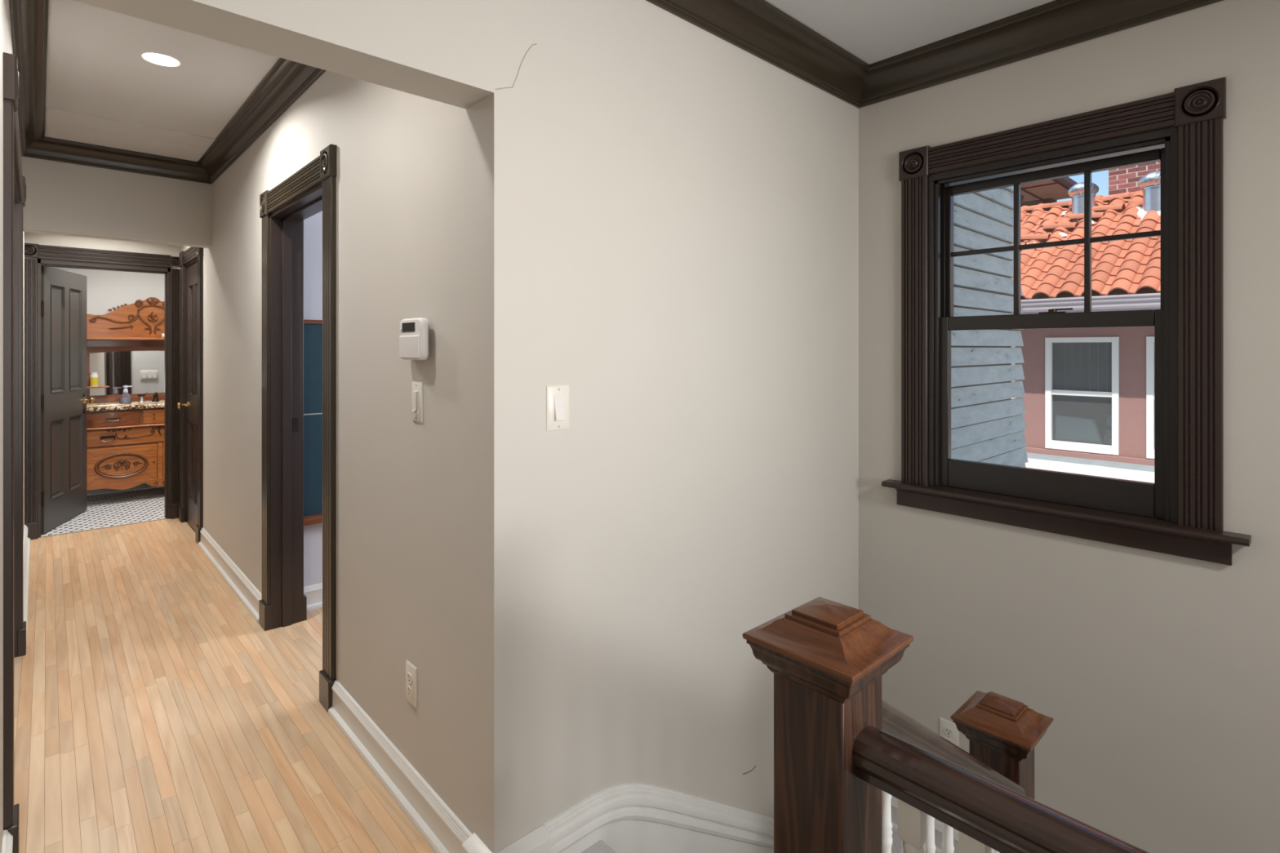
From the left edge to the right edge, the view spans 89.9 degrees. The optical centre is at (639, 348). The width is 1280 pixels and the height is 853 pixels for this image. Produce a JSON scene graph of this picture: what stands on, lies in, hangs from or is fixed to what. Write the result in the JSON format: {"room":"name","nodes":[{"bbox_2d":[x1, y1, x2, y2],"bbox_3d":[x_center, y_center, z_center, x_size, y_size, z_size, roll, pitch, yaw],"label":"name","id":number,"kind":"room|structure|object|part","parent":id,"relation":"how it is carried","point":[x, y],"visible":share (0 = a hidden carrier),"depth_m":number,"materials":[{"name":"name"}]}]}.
{"room":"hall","nodes":[
{"label":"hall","id":0,"kind":"room"},
{"bbox_2d":[0,0,24,852],"bbox_3d":[-1.352,-0.015,1.272,0.100,2.700,8.905,0,0,-43],"label":"wall","id":1,"kind":"structure","parent":0,"point":[6,39],"depth_m":1.57,"materials":[{"name":"beige paint"}]},
{"bbox_2d":[3,52,26,852],"bbox_3d":[-2.217,0.292,2.213,0.141,2.085,1.695,0,0,-43],"label":"door","id":2,"kind":"structure","parent":1,"relation":"in","point":[14,181],"depth_m":1.64,"materials":[{"name":"brown paint"}]},
{"bbox_3d":[-1.643,0.292,1.668,0.019,1.855,0.100,0,0,-43],"label":"casing","id":3,"kind":"part","parent":2,"relation":"part of","materials":[{"name":"brown paint"}]},
{"bbox_3d":[-2.185,-0.690,2.243,0.018,0.100,1.466,0,0,-43],"label":"head casing","id":4,"kind":"part","parent":2,"relation":"part of","materials":[{"name":"brown paint"}]},
{"bbox_3d":[-2.726,0.292,2.818,0.019,1.855,0.100,0,0,-43],"label":"casing","id":5,"kind":"part","parent":2,"relation":"part of","materials":[{"name":"brown paint"}]},
{"bbox_2d":[1,524,30,852],"bbox_3d":[-2.314,1.277,2.389,0.031,0.116,5.650,0,0,-43],"label":"baseboard","id":6,"kind":"structure","parent":1,"relation":"attached to","point":[7,838],"depth_m":3.38,"materials":[{"name":"white wood"}]},
{"bbox_2d":[8,0,326,184],"bbox_3d":[-1.931,-1.117,2.586,0.887,0.107,3.415,0,0,-43],"label":"crown molding","id":7,"kind":"structure","parent":1,"relation":"attached to","point":[287,80],"depth_m":3.12,"materials":[{"name":"brown wood"}]},
{"bbox_2d":[24,231,181,269],"bbox_3d":[-4.014,0.085,4.739,1.055,2.500,0.002,0,0,-43],"label":"wall","id":8,"kind":"structure","parent":0,"point":[46,239],"depth_m":4.75,"materials":[{"name":"beige paint"}]},
{"bbox_2d":[52,266,164,495],"bbox_3d":[-4.982,-0.015,5.963,2.700,2.700,0.120,0,0,-43],"label":"wall","id":9,"kind":"structure","parent":0,"point":[106,290],"depth_m":5.96,"materials":[{"name":"white paint"}]},
{"bbox_2d":[21,155,212,248],"bbox_3d":[-3.178,-1.014,3.837,1.055,0.703,0.115,0,0,-43],"label":"wall","id":10,"kind":"structure","parent":0,"point":[63,198],"depth_m":3.81,"materials":[{"name":"beige paint"}]},
{"bbox_2d":[44,0,279,161],"bbox_3d":[-1.978,-1.216,2.543,1.055,0.108,3.415,0,0,-43],"label":"ceiling","id":11,"kind":"structure","parent":0,"point":[100,91],"depth_m":2.81,"materials":[{"name":"white paint"}]},
{"bbox_2d":[138,50,182,66],"bbox_3d":[-1.933,-1.167,2.585,0.144,0.005,0.144,0,0,-43],"label":"recessed light","id":12,"kind":"object","parent":11,"relation":"in","point":[162,59],"visible":1,"depth_m":2.58,"materials":[{"name":"white"}]},
{"bbox_2d":[142,53,179,66],"bbox_3d":[-1.933,-1.166,2.585,0.120,0.002,0.120,0,0,-43],"label":"diffuser","id":13,"kind":"object","parent":12,"relation":"attached to","point":[159,59],"depth_m":2.58,"materials":[{"name":"white plastic"}]},
{"bbox_2d":[13,486,435,852],"bbox_3d":[-0.762,1.435,2.771,4.550,0.200,10.300,0,0,-43],"label":"floor","id":14,"kind":"structure","parent":0,"point":[153,713],"depth_m":2.32,"materials":[{"name":"brown wood"}]},
{"bbox_2d":[86,297,164,490],"bbox_3d":[-4.460,0.422,5.908,1.130,1.826,0.656,0,0,-43],"label":"vanity","id":15,"kind":"object","parent":14,"relation":"on","point":[125,345],"visible":0.48,"depth_m":5.79,"materials":[{"name":"brown wood"}]},
{"bbox_2d":[89,372,97,386],"bbox_3d":[-4.894,0.275,5.744,0.057,0.126,0.056,0,0,-43],"label":"lotion bottle","id":16,"kind":"object","parent":15,"relation":"on","point":[94,375],"visible":1,"depth_m":5.72,"materials":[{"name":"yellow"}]},
{"bbox_2d":[86,386,109,388],"bbox_3d":[-4.882,0.344,5.756,0.174,0.012,0.100,0,0,-43],"label":"shelf","id":17,"kind":"object","parent":15,"relation":"attached to","point":[87,387],"depth_m":5.75,"materials":[{"name":"brown wood"}]},
{"bbox_3d":[-4.531,0.768,5.456,0.102,0.052,0.031,0,0,-43],"label":"drawer handle","id":18,"kind":"part","parent":15,"relation":"part of","materials":[{"name":"brown metal"}]},
{"bbox_3d":[-4.517,0.602,5.487,0.365,0.124,0.070,0,0,-43],"label":"drawer","id":19,"kind":"part","parent":15,"relation":"part of","materials":[{"name":"brown wood"}]},
{"bbox_3d":[-4.486,0.606,5.455,0.100,0.033,0.028,0,0,-43],"label":"drawer handle","id":20,"kind":"part","parent":15,"relation":"part of","materials":[{"name":"silver metal"}]},
{"bbox_3d":[-4.467,1.007,5.526,0.370,0.224,0.013,0,0,-43],"label":"oval moulding","id":21,"kind":"part","parent":15,"relation":"part of","materials":[{"name":"brown wood"}]},
{"bbox_3d":[-4.483,1.002,5.543,0.490,0.315,0.034,0,0,-43],"label":"cabinet door","id":22,"kind":"part","parent":15,"relation":"part of","materials":[{"name":"brown wood"}]},
{"bbox_3d":[-4.272,0.675,5.706,1.100,0.016,0.082,0,0,-43],"label":"waist moulding","id":23,"kind":"part","parent":15,"relation":"part of","materials":[{"name":"brown wood"}]},
{"bbox_2d":[86,337,164,340],"bbox_3d":[-4.606,-0.091,6.066,1.130,0.022,0.200,0,0,-43],"label":"shelf","id":24,"kind":"object","parent":15,"relation":"attached to","point":[87,338],"depth_m":5.88,"materials":[{"name":"brown wood"}]},
{"bbox_2d":[86,346,164,403],"bbox_3d":[-4.648,0.202,6.111,1.090,0.574,0.103,0,0,-43],"label":"mirror","id":25,"kind":"object","parent":15,"relation":"attached to","point":[142,368],"depth_m":5.97,"materials":[{"name":"brown mirror"}]},
{"bbox_3d":[-4.288,0.760,5.723,1.020,0.140,0.036,0,0,-43],"label":"drawer","id":26,"kind":"part","parent":15,"relation":"part of","materials":[{"name":"brown wood"}]},
{"bbox_3d":[-4.673,0.185,6.137,1.070,0.600,0.015,0,0,-43],"label":"panel","id":27,"kind":"part","parent":15,"relation":"part of","materials":[{"name":"brown wood"}]},
{"bbox_2d":[119,385,132,404],"bbox_3d":[-4.594,0.408,5.723,0.089,0.162,0.088,0,0,-43],"label":"soap dispenser","id":28,"kind":"object","parent":15,"relation":"on","point":[122,400],"visible":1,"depth_m":5.71,"materials":[{"name":"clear plastic"}]},
{"bbox_2d":[119,392,131,404],"bbox_3d":[-4.595,0.436,5.722,0.088,0.105,0.088,0,0,-43],"label":"bottle","id":29,"kind":"object","parent":28,"relation":"attached to","point":[122,400],"depth_m":5.70,"materials":[{"name":"clear plastic"}]},
{"bbox_2d":[137,391,159,402],"bbox_3d":[-4.472,0.445,5.921,0.266,0.088,0.135,0,0,-43],"label":"faucet","id":30,"kind":"object","parent":15,"relation":"on","point":[156,394],"visible":0.59,"depth_m":5.88,"materials":[{"name":"silver metal"}]},
{"bbox_3d":[-4.573,0.463,5.878,0.056,0.052,0.056,0,0,-43],"label":"handle","id":31,"kind":"part","parent":30,"relation":"part of","materials":[{"name":"silver metal"}]},
{"bbox_3d":[-4.472,0.445,5.921,0.060,0.088,0.135,0,0,-43],"label":"spout","id":32,"kind":"part","parent":30,"relation":"part of","materials":[{"name":"brown metal"}]},
{"bbox_3d":[-4.094,1.002,5.904,0.490,0.315,0.034,0,0,-43],"label":"cabinet door","id":33,"kind":"part","parent":15,"relation":"part of","materials":[{"name":"brown wood"}]},
{"bbox_2d":[582,840,615,852],"bbox_3d":[0.040,1.336,1.358,0.305,0.010,0.758,0,0,-43],"label":"carpet","id":34,"kind":"object","parent":14,"relation":"on","point":[600,846],"visible":1,"depth_m":1.70,"materials":[{"name":"beige carpet"}]},
{"bbox_2d":[742,596,913,852],"bbox_3d":[0.283,0.860,0.966,0.181,0.950,0.181,0,0,-43],"label":"newel post","id":35,"kind":"object","parent":14,"relation":"on","point":[828,660],"visible":1,"depth_m":0.92,"materials":[{"name":"brown wood"}]},
{"bbox_3d":[0.283,0.908,0.966,0.116,0.853,0.116,0,0,-43],"label":"post","id":36,"kind":"part","parent":35,"relation":"part of","materials":[{"name":"brown wood"}]},
{"bbox_3d":[0.283,0.466,0.966,0.172,0.049,0.172,0,0,-43],"label":"cap moulding","id":37,"kind":"part","parent":35,"relation":"part of","materials":[{"name":"brown wood"}]},
{"bbox_2d":[853,725,1149,852],"bbox_3d":[1.308,0.942,-0.139,0.080,0.790,2.900,0,0,-43],"label":"stair railing","id":38,"kind":"object","parent":14,"relation":"on","point":[988,815],"visible":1,"depth_m":0.81,"materials":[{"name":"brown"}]},
{"bbox_2d":[303,210,322,586],"bbox_3d":[-0.815,-0.015,4.196,2.690,2.700,0.117,0,0,-43],"label":"wall","id":39,"kind":"structure","parent":0,"point":[313,225],"depth_m":3.31,"materials":[{"name":"grey paint"}]},
{"bbox_2d":[303,320,322,525],"bbox_3d":[-1.267,0.373,3.662,1.280,1.043,0.053,0,0,-43],"label":"board","id":40,"kind":"object","parent":39,"relation":"attached to","point":[313,329],"visible":0.02,"depth_m":3.29,"materials":[{"name":"blue wood"}]},
{"bbox_3d":[-1.276,-0.138,3.672,1.280,0.021,0.025,0,0,-43],"label":"rail","id":41,"kind":"part","parent":40,"relation":"part of","materials":[{"name":"brown wood"}]},
{"bbox_2d":[303,582,322,610],"bbox_3d":[-0.794,1.277,4.115,2.570,0.116,0.031,0,0,-43],"label":"baseboard","id":42,"kind":"structure","parent":39,"relation":"attached to","point":[313,593],"depth_m":3.29,"materials":[{"name":"white wood"}]},
{"bbox_2d":[181,70,473,834],"bbox_3d":[-2.018,-0.015,3.424,0.125,2.700,4.845,0,0,-43],"label":"wall","id":43,"kind":"structure","parent":0,"point":[405,161],"depth_m":2.01,"materials":[{"name":"beige paint"}]},
{"bbox_2d":[177,246,203,543],"bbox_3d":[-3.277,0.292,4.690,0.120,2.085,0.880,0,0,-43],"label":"door","id":44,"kind":"structure","parent":43,"relation":"in","point":[190,405],"depth_m":4.74,"materials":[{"name":"brown paint"}]},
{"bbox_3d":[-3.543,0.292,4.965,0.018,1.855,0.100,0,0,-43],"label":"casing","id":45,"kind":"part","parent":44,"relation":"part of","materials":[{"name":"brown paint"}]},
{"bbox_3d":[-3.481,0.430,4.872,0.068,0.054,0.054,0,0,-43],"label":"knob","id":46,"kind":"part","parent":44,"relation":"part of","materials":[{"name":"gold metal"}]},
{"bbox_3d":[-3.283,-0.690,4.684,0.018,0.100,0.651,0,0,-43],"label":"head casing","id":47,"kind":"part","parent":44,"relation":"part of","materials":[{"name":"brown paint"}]},
{"bbox_3d":[-3.360,-0.063,4.798,0.016,0.820,0.190,0,0,-43],"label":"panel","id":48,"kind":"part","parent":44,"relation":"part of","materials":[{"name":"brown paint"}]},
{"bbox_3d":[-3.360,0.837,4.798,0.016,0.580,0.190,0,0,-43],"label":"panel","id":49,"kind":"part","parent":44,"relation":"part of","materials":[{"name":"brown paint"}]},
{"bbox_3d":[-3.176,-0.063,4.600,0.016,0.820,0.190,0,0,-43],"label":"panel","id":50,"kind":"part","parent":44,"relation":"part of","materials":[{"name":"brown paint"}]},
{"bbox_3d":[-3.176,0.837,4.600,0.016,0.580,0.190,0,0,-43],"label":"panel","id":51,"kind":"part","parent":44,"relation":"part of","materials":[{"name":"brown paint"}]},
{"bbox_3d":[-3.023,0.292,4.404,0.018,1.855,0.100,0,0,-43],"label":"casing","id":52,"kind":"part","parent":44,"relation":"part of","materials":[{"name":"brown paint"}]},
{"bbox_2d":[197,527,262,622],"bbox_3d":[-2.419,1.277,3.742,0.031,0.116,1.678,0,0,-43],"label":"baseboard","id":53,"kind":"structure","parent":43,"relation":"attached to","point":[248,594],"depth_m":3.61,"materials":[{"name":"white wood"}]},
{"bbox_2d":[258,143,336,711],"bbox_3d":[-1.428,0.292,2.788,0.184,2.085,1.048,0,0,-43],"label":"door frame","id":54,"kind":"structure","parent":43,"relation":"in","point":[311,190],"depth_m":3.05,"materials":[{"name":"brown wood"}]},
{"bbox_3d":[-1.797,0.292,3.081,0.018,1.855,0.102,0,0,-43],"label":"casing","id":55,"kind":"part","parent":54,"relation":"part of","materials":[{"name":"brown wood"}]},
{"bbox_3d":[-1.480,-0.691,2.739,0.018,0.102,0.816,0,0,-43],"label":"head casing","id":56,"kind":"part","parent":54,"relation":"part of","materials":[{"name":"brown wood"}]},
{"bbox_3d":[-1.675,0.370,3.115,0.024,0.070,0.004,0,0,-43],"label":"strike plate","id":57,"kind":"part","parent":54,"relation":"part of","materials":[{"name":"brown metal"}]},
{"bbox_3d":[-1.692,0.270,3.178,0.018,1.900,0.102,0,0,-43],"label":"casing","id":58,"kind":"part","parent":54,"relation":"part of","materials":[{"name":"brown paint"}]},
{"bbox_3d":[-1.164,0.292,2.397,0.018,1.855,0.102,0,0,-43],"label":"casing","id":59,"kind":"part","parent":54,"relation":"part of","materials":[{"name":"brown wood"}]},
{"bbox_2d":[328,680,471,852],"bbox_3d":[-0.775,1.277,1.969,0.031,0.116,1.038,0,0,-43],"label":"baseboard","id":60,"kind":"structure","parent":43,"relation":"attached to","point":[442,829],"depth_m":1.90,"materials":[{"name":"white wood"}]},
{"bbox_2d":[405,659,417,709],"bbox_3d":[-0.670,0.981,1.871,0.009,0.116,0.071,0,0,-43],"label":"wall outlet","id":61,"kind":"object","parent":43,"relation":"attached to","point":[411,670],"visible":1,"depth_m":1.86,"materials":[{"name":"white plastic"}]},
{"bbox_2d":[406,685,412,697],"bbox_3d":[-0.672,1.000,1.869,0.002,0.027,0.034,0,0,-43],"label":"receptacle","id":62,"kind":"object","parent":61,"relation":"attached to","point":[409,688],"depth_m":1.87,"materials":[{"name":"white plastic"}]},
{"bbox_2d":[406,672,412,684],"bbox_3d":[-0.672,0.962,1.869,0.002,0.027,0.034,0,0,-43],"label":"receptacle","id":63,"kind":"object","parent":61,"relation":"attached to","point":[409,675],"depth_m":1.87,"materials":[{"name":"white plastic"}]},
{"bbox_2d":[399,317,429,359],"bbox_3d":[-0.635,-0.027,1.809,0.042,0.117,0.158,0,0,-43],"label":"thermostat","id":64,"kind":"object","parent":43,"relation":"attached to","point":[414,338],"visible":1,"depth_m":1.77,"materials":[{"name":"white plastic"}]},
{"bbox_2d":[411,381,423,422],"bbox_3d":[-0.644,0.153,1.838,0.016,0.116,0.068,0,0,-43],"label":"dimmer switch","id":65,"kind":"object","parent":43,"relation":"attached to","point":[417,411],"visible":1,"depth_m":1.83,"materials":[{"name":"white plastic"}]},
{"bbox_3d":[-0.643,0.153,1.839,0.002,0.067,0.034,0,0,-43],"label":"switch frame","id":66,"kind":"part","parent":65,"relation":"part of","materials":[{"name":"white plastic"}]},
{"bbox_2d":[462,832,492,852],"bbox_3d":[-0.384,1.271,1.543,0.036,0.127,0.125,0,0,-43],"label":"trim","id":67,"kind":"structure","parent":43,"relation":"attached to","point":[473,844],"depth_m":1.56,"materials":[{"name":"white wood"}]},
{"bbox_2d":[73,0,858,852],"bbox_3d":[-0.048,1.485,1.906,2.921,5.700,0.144,0,0,-43],"label":"wall","id":68,"kind":"structure","parent":0,"point":[666,213],"depth_m":1.83,"materials":[{"name":"beige paint"}]},
{"bbox_2d":[496,825,551,852],"bbox_3d":[-0.298,1.271,1.553,0.176,0.127,0.036,0,0,-43],"label":"trim","id":69,"kind":"structure","parent":68,"relation":"attached to","point":[538,841],"depth_m":1.58,"materials":[{"name":"white wood"}]},
{"bbox_2d":[546,385,568,431],"bbox_3d":[-0.208,0.153,1.651,0.071,0.116,0.015,0,0,-43],"label":"light switch","id":70,"kind":"object","parent":68,"relation":"attached to","point":[557,396],"visible":1,"depth_m":1.65,"materials":[{"name":"white plastic"}]},
{"bbox_3d":[-0.209,0.153,1.652,0.034,0.067,0.002,0,0,-43],"label":"switch frame","id":71,"kind":"part","parent":70,"relation":"part of","materials":[{"name":"white plastic"}]},
{"bbox_2d":[542,782,773,852],"bbox_3d":[0.347,1.746,2.160,1.596,1.078,0.024,0,0,-43],"label":"baseboard","id":72,"kind":"structure","parent":68,"relation":"attached to","point":[628,817],"depth_m":1.88,"materials":[{"name":"white wood"}]},
{"bbox_2d":[890,795,958,852],"bbox_3d":[1.251,1.877,2.336,0.031,0.116,0.935,0,0,-43],"label":"baseboard","id":73,"kind":"structure","parent":68,"relation":"attached to","point":[894,802],"depth_m":2.46,"materials":[{"name":"white wood"}]},
{"bbox_2d":[645,0,1223,108],"bbox_3d":[1.309,-1.079,0.368,2.621,0.123,3.960,0,0,-43],"label":"crown molding","id":74,"kind":"structure","parent":68,"relation":"attached to","point":[758,28],"depth_m":2.24,"materials":[{"name":"brown wood"}]},
{"bbox_2d":[891,831,902,852],"bbox_3d":[0.939,2.025,2.070,0.851,0.180,0.960,0,0,-43],"label":"floor","id":75,"kind":"structure","parent":0,"point":[896,847],"depth_m":2.50,"materials":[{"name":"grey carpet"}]},
{"bbox_2d":[881,700,1025,852],"bbox_3d":[0.593,1.238,1.294,0.837,1.433,0.093,0,0,-43],"label":"stair railing","id":76,"kind":"object","parent":75,"relation":"on","point":[895,722],"visible":0.21,"depth_m":1.18,"materials":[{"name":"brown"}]},
{"bbox_3d":[0.604,0.814,1.282,0.837,0.585,0.062,0,0,-43],"label":"handrail","id":77,"kind":"part","parent":76,"relation":"part of","materials":[{"name":"brown wood"}]},
{"bbox_2d":[950,690,1053,799],"bbox_3d":[0.916,1.411,1.622,0.181,1.048,0.181,0,0,-43],"label":"newel post","id":78,"kind":"object","parent":75,"relation":"on","point":[1002,732],"visible":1,"depth_m":1.58,"materials":[{"name":"brown wood"}]},
{"bbox_3d":[0.916,0.968,1.622,0.172,0.049,0.172,0,0,-43],"label":"cap moulding","id":79,"kind":"part","parent":78,"relation":"part of","materials":[{"name":"brown wood"}]},
{"bbox_3d":[0.916,1.460,1.622,0.116,0.951,0.116,0,0,-43],"label":"post","id":80,"kind":"part","parent":78,"relation":"part of","materials":[{"name":"brown wood"}]},
{"bbox_2d":[764,0,1054,64],"bbox_3d":[1.354,-1.190,0.328,2.931,0.100,4.080,0,0,-43],"label":"ceiling","id":81,"kind":"structure","parent":0,"point":[873,31],"depth_m":2.21,"materials":[{"name":"white paint"}]},
{"bbox_2d":[858,0,1279,852],"bbox_3d":[2.295,1.485,1.350,0.160,5.700,4.060,0,0,-43],"label":"wall","id":82,"kind":"structure","parent":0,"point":[1157,674],"depth_m":2.04,"materials":[{"name":"beige paint"}]},
{"bbox_2d":[939,717,959,746],"bbox_3d":[1.174,1.475,2.435,0.009,0.116,0.071,0,0,-43],"label":"wall outlet","id":83,"kind":"object","parent":82,"relation":"attached to","point":[948,731],"visible":0.71,"depth_m":2.43,"materials":[{"name":"white plastic"}]},
{"bbox_2d":[943,727,953,736],"bbox_3d":[1.172,1.456,2.433,0.002,0.027,0.034,0,0,-43],"label":"receptacle","id":84,"kind":"object","parent":83,"relation":"attached to","point":[948,731],"depth_m":2.43,"materials":[{"name":"white plastic"}]},
{"bbox_2d":[881,76,1251,565],"bbox_3d":[1.429,-0.081,2.265,0.266,1.411,1.070,0,0,-43],"label":"window","id":85,"kind":"structure","parent":82,"relation":"attached to","point":[1180,513],"depth_m":2.11,"materials":[{"name":"brown paint"}]},
{"bbox_3d":[1.083,-0.070,2.527,0.018,1.203,0.102,0,0,-43],"label":"casing","id":86,"kind":"part","parent":85,"relation":"part of","materials":[{"name":"brown paint"}]},
{"bbox_3d":[1.373,-0.727,2.214,0.018,0.102,0.736,0,0,-43],"label":"head casing","id":87,"kind":"part","parent":85,"relation":"part of","materials":[{"name":"brown paint"}]},
{"bbox_3d":[1.413,0.204,2.252,0.036,0.655,0.708,0,0,-43],"label":"sash","id":88,"kind":"part","parent":85,"relation":"part of","materials":[{"name":"black wood"}]},
{"bbox_3d":[1.447,-0.356,2.283,0.036,0.562,0.708,0,0,-43],"label":"sash","id":89,"kind":"part","parent":85,"relation":"part of","materials":[{"name":"black wood"}]},
{"bbox_3d":[1.662,-0.070,1.902,0.018,1.203,0.102,0,0,-43],"label":"casing","id":90,"kind":"part","parent":85,"relation":"part of","materials":[{"name":"brown paint"}]},
{"label":"outside","id":91,"kind":"structure","parent":0,"visible":0},
{"bbox_2d":[1012,177,1082,207],"bbox_3d":[5.444,-1.915,13.249,2.802,6.500,5.966,0,0,-43],"label":"house","id":92,"kind":"structure","parent":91,"point":[1050,191],"depth_m":11.67,"materials":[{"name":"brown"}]},
{"bbox_3d":[-3.964,-0.015,4.865,2.700,2.700,0.115,0,0,-43],"label":"wall","id":93,"kind":"structure","parent":0,"visible":0},
{"bbox_2d":[24,243,180,539],"bbox_3d":[-4.223,0.295,5.050,0.981,2.080,0.802,0,0,-43],"label":"door","id":94,"kind":"structure","parent":93,"relation":"in","point":[55,400],"depth_m":4.84,"materials":[{"name":"brown paint"}]},
{"bbox_3d":[-4.275,0.295,4.483,0.085,1.850,0.018,0,0,-43],"label":"casing","id":95,"kind":"part","parent":94,"relation":"part of","materials":[{"name":"brown paint"}]},
{"bbox_3d":[-4.373,-0.073,4.786,0.044,0.800,0.220,0,0,-22],"label":"panel","id":96,"kind":"part","parent":94,"relation":"part of","materials":[{"name":"grey paint"}]},
{"bbox_3d":[-4.373,0.817,4.786,0.044,0.580,0.220,0,0,-22],"label":"panel","id":97,"kind":"part","parent":94,"relation":"part of","materials":[{"name":"grey paint"}]},
{"bbox_3d":[-4.490,-0.073,5.073,0.044,0.800,0.220,0,0,-22],"label":"panel","id":98,"kind":"part","parent":94,"relation":"part of","materials":[{"name":"grey paint"}]},
{"bbox_3d":[-4.490,0.817,5.073,0.044,0.580,0.220,0,0,-22],"label":"panel","id":99,"kind":"part","parent":94,"relation":"part of","materials":[{"name":"grey paint"}]},
{"bbox_3d":[-4.532,0.447,5.223,0.002,0.160,0.040,0,0,-22],"label":"knob plate","id":100,"kind":"part","parent":94,"relation":"part of","materials":[{"name":"brown metal"}]},
{"bbox_3d":[-4.549,0.422,5.216,0.172,0.054,0.054,0,0,-22],"label":"knob","id":101,"kind":"part","parent":94,"relation":"part of","materials":[{"name":"gold metal"}]},
{"bbox_3d":[-3.964,-0.684,4.771,0.761,0.098,0.018,0,0,-43],"label":"head casing","id":102,"kind":"part","parent":94,"relation":"part of","materials":[{"name":"brown paint"}]},
{"bbox_3d":[-3.663,0.295,5.051,0.062,1.850,0.018,0,0,-43],"label":"casing","id":103,"kind":"part","parent":94,"relation":"part of","materials":[{"name":"brown paint"}]},
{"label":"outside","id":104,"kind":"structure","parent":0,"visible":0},
{"bbox_2d":[1011,190,1160,471],"bbox_3d":[7.127,-0.212,8.991,5.722,4.093,6.500,0,0,-43],"label":"neighbor house","id":105,"kind":"structure","parent":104,"point":[1096,373],"depth_m":7.78,"materials":[{"name":"orange tile"}]},
{"bbox_3d":[5.176,0.220,7.806,0.005,0.570,0.004,0,0,-43],"label":"blind cord","id":106,"kind":"part","parent":105,"relation":"part of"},
{"bbox_3d":[5.234,0.220,7.744,0.005,0.570,0.004,0,0,-43],"label":"blind cord","id":107,"kind":"part","parent":105,"relation":"part of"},
{"bbox_2d":[1054,414,1103,444],"bbox_3d":[5.295,1.015,7.712,0.089,0.399,0.506,0,0,-43],"label":"sheet","id":108,"kind":"object","parent":105,"relation":"on","point":[1068,428],"visible":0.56,"depth_m":7.70,"materials":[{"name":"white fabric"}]},
{"bbox_3d":[5.291,0.220,7.682,0.005,0.570,0.004,0,0,-43],"label":"blind cord","id":109,"kind":"part","parent":105,"relation":"part of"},
{"bbox_2d":[1067,182,1102,222],"bbox_3d":[6.289,-2.056,9.087,0.459,0.604,0.467,0,0,-43],"label":"vent","id":110,"kind":"object","parent":105,"relation":"on","point":[1075,192],"visible":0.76,"depth_m":9.02,"materials":[{"name":"metal"}]},
{"bbox_3d":[5.407,0.220,7.557,0.005,0.570,0.004,0,0,-43],"label":"blind cord","id":111,"kind":"part","parent":105,"relation":"part of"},
{"bbox_3d":[5.465,0.220,7.495,0.005,0.570,0.004,0,0,-43],"label":"blind cord","id":112,"kind":"part","parent":105,"relation":"part of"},
{"bbox_2d":[1103,426,1111,445],"bbox_3d":[5.506,1.055,7.483,0.150,0.300,0.148,0,0,-43],"label":"cushion","id":113,"kind":"object","parent":105,"relation":"on","point":[1108,432],"visible":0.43,"depth_m":7.46,"materials":[{"name":"fabric"}]},
{"bbox_2d":[1106,414,1111,426],"bbox_3d":[5.513,0.840,7.475,0.124,0.150,0.122,0,0,-43],"label":"ball","id":114,"kind":"object","parent":113,"relation":"on","point":[1108,420],"visible":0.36,"depth_m":7.46,"materials":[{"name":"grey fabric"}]},
{"bbox_2d":[1108,160,1160,204],"bbox_3d":[7.235,-2.715,9.016,0.530,2.300,0.956,0,0,-43],"label":"brick chimney","id":115,"kind":"object","parent":105,"relation":"on","point":[1123,180],"visible":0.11,"depth_m":9.02,"materials":[{"name":"red brick"}]},
{"bbox_2d":[1137,170,1160,220],"bbox_3d":[6.735,-1.974,8.339,0.504,0.672,0.512,0,0,-43],"label":"vent","id":116,"kind":"object","parent":105,"relation":"on","point":[1151,193],"visible":0.61,"depth_m":8.28,"materials":[{"name":"metal"}]},
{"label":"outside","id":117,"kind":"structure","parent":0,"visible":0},
{"bbox_2d":[1025,457,1154,483],"bbox_3d":[3.337,1.550,5.138,6.520,0.370,9.000,0,0,-43],"label":"ledge","id":118,"kind":"object","parent":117,"point":[1086,469],"depth_m":7.17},
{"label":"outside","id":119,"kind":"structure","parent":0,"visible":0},
{"bbox_2d":[951,186,1028,467],"bbox_3d":[1.716,-1.615,3.872,2.421,6.100,0.454,0,0,-43],"label":"wall","id":120,"kind":"structure","parent":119,"point":[984,427],"depth_m":3.97,"materials":[{"name":"grey wood"}]}
]}

